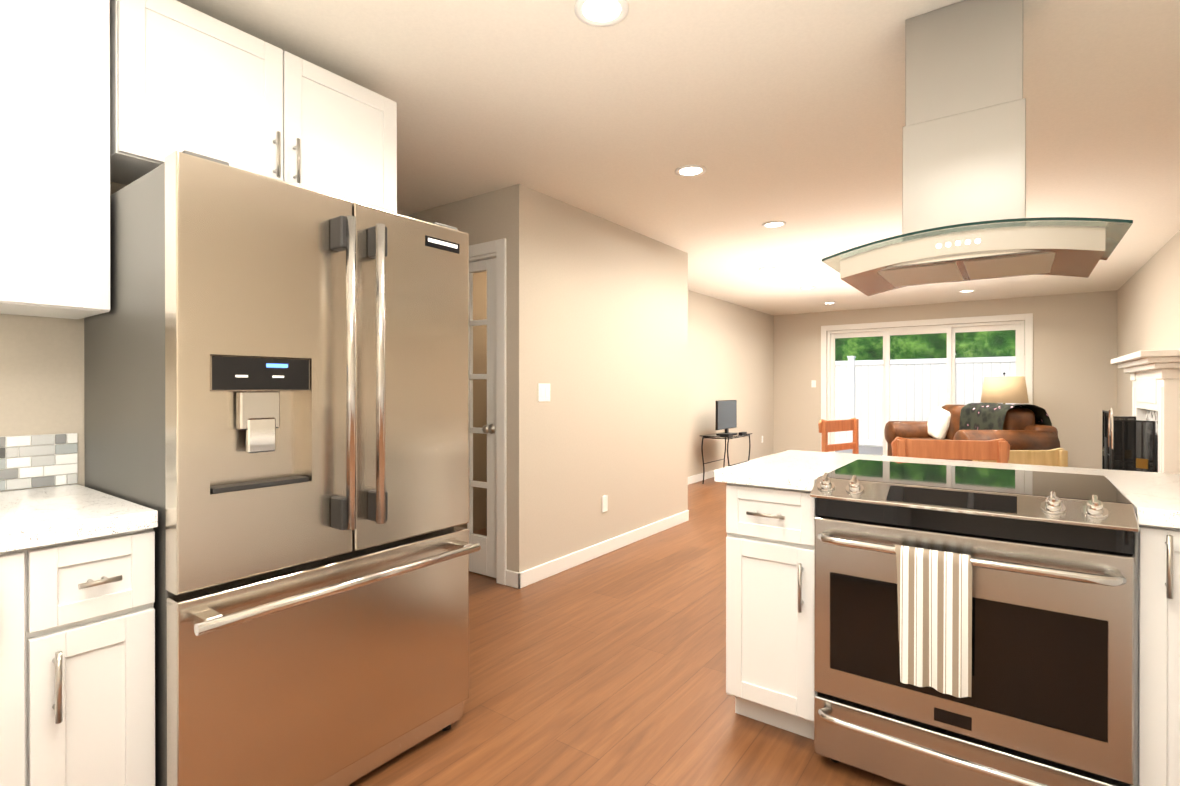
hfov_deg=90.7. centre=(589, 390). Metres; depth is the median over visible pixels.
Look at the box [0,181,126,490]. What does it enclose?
wall
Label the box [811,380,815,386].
light switch
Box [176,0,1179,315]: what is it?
ceiling
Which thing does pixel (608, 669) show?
floor
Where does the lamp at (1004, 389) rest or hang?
on the end table
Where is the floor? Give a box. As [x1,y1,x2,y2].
[348,477,906,785]
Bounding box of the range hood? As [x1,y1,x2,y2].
[822,0,1132,295]
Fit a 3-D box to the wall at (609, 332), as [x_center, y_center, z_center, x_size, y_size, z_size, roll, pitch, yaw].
[0.202,-0.026,4.507,0.150,2.440,2.139,0,0,36]
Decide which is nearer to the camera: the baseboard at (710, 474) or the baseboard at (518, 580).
the baseboard at (518, 580)
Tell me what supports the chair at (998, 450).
on the floor
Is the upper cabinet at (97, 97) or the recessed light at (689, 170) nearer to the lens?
the upper cabinet at (97, 97)
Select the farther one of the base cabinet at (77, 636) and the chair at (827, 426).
the chair at (827, 426)
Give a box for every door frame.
[469,238,506,584]
[821,313,1032,419]
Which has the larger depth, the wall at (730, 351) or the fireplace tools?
the wall at (730, 351)
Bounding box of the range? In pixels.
[810,459,1138,785]
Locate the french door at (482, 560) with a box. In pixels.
[461,258,495,577]
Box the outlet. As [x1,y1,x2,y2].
[602,495,607,512]
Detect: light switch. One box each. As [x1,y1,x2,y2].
[538,383,549,401]
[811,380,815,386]
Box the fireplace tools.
[1104,408,1112,469]
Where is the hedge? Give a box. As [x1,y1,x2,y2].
[835,330,1015,360]
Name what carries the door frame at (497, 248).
attached to the wall at (514, 215)
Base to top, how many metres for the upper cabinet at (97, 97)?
0.942 m
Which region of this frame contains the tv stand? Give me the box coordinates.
[700,432,751,483]
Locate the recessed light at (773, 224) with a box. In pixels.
[762,221,785,227]
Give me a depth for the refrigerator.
1.59 m
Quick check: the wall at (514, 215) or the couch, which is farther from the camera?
the couch
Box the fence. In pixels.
[835,353,1024,446]
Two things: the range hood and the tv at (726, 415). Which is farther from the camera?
the tv at (726, 415)
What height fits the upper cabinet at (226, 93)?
0.495 m
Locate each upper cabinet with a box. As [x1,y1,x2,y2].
[0,0,155,318]
[152,0,396,212]
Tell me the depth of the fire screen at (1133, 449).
4.91 m
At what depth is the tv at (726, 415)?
7.48 m
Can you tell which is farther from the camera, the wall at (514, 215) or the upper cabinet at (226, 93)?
the wall at (514, 215)
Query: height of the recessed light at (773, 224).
0.008 m
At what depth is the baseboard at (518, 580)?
4.10 m
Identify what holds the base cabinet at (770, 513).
on the floor
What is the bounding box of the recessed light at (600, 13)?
[574,0,628,26]
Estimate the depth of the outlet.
4.24 m
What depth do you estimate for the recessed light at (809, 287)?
7.11 m
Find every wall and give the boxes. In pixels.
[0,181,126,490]
[406,184,529,572]
[458,271,486,530]
[530,188,687,567]
[688,290,773,476]
[773,290,1116,468]
[1117,230,1179,415]
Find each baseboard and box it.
[512,510,688,588]
[688,454,772,484]
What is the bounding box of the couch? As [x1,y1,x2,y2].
[884,403,1059,460]
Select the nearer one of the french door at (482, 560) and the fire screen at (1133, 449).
the french door at (482, 560)
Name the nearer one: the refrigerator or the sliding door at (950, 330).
the refrigerator
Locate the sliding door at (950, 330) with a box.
[827,320,1024,455]
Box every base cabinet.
[0,433,157,785]
[714,450,1179,785]
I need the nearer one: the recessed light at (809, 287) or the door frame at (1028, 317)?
the recessed light at (809, 287)
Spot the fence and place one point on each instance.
(901, 401)
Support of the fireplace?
on the floor
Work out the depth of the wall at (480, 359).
4.98 m
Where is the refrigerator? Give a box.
[84,150,480,785]
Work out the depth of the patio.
11.50 m
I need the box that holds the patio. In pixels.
[835,446,882,455]
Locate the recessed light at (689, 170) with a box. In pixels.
[675,165,705,176]
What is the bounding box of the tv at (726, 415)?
[715,400,746,436]
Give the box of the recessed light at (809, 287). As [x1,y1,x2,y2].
[800,286,814,288]
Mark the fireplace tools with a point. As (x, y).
(1108, 441)
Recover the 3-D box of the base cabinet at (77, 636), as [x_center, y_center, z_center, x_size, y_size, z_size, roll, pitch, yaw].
[-1.206,0.670,0.793,1.787,1.070,1.184,0,0,36]
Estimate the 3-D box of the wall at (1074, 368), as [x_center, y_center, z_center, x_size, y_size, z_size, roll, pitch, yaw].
[4.918,-0.039,8.677,4.350,2.440,0.150,0,0,36]
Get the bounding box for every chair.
[818,417,858,453]
[891,437,1009,462]
[972,448,1067,466]
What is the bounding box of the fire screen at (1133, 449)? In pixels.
[1102,410,1155,471]
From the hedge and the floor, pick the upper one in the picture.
the hedge
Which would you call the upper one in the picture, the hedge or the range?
the hedge
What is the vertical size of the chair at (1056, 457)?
0.899 m
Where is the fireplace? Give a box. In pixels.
[1111,349,1179,473]
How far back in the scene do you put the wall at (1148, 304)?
5.57 m
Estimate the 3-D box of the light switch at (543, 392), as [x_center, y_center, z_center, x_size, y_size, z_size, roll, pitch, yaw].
[-0.289,0.016,3.699,0.009,0.115,0.115,0,0,36]
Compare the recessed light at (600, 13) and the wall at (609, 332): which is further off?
the wall at (609, 332)
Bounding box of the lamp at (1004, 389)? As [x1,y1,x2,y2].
[981,372,1028,403]
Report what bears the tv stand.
on the floor

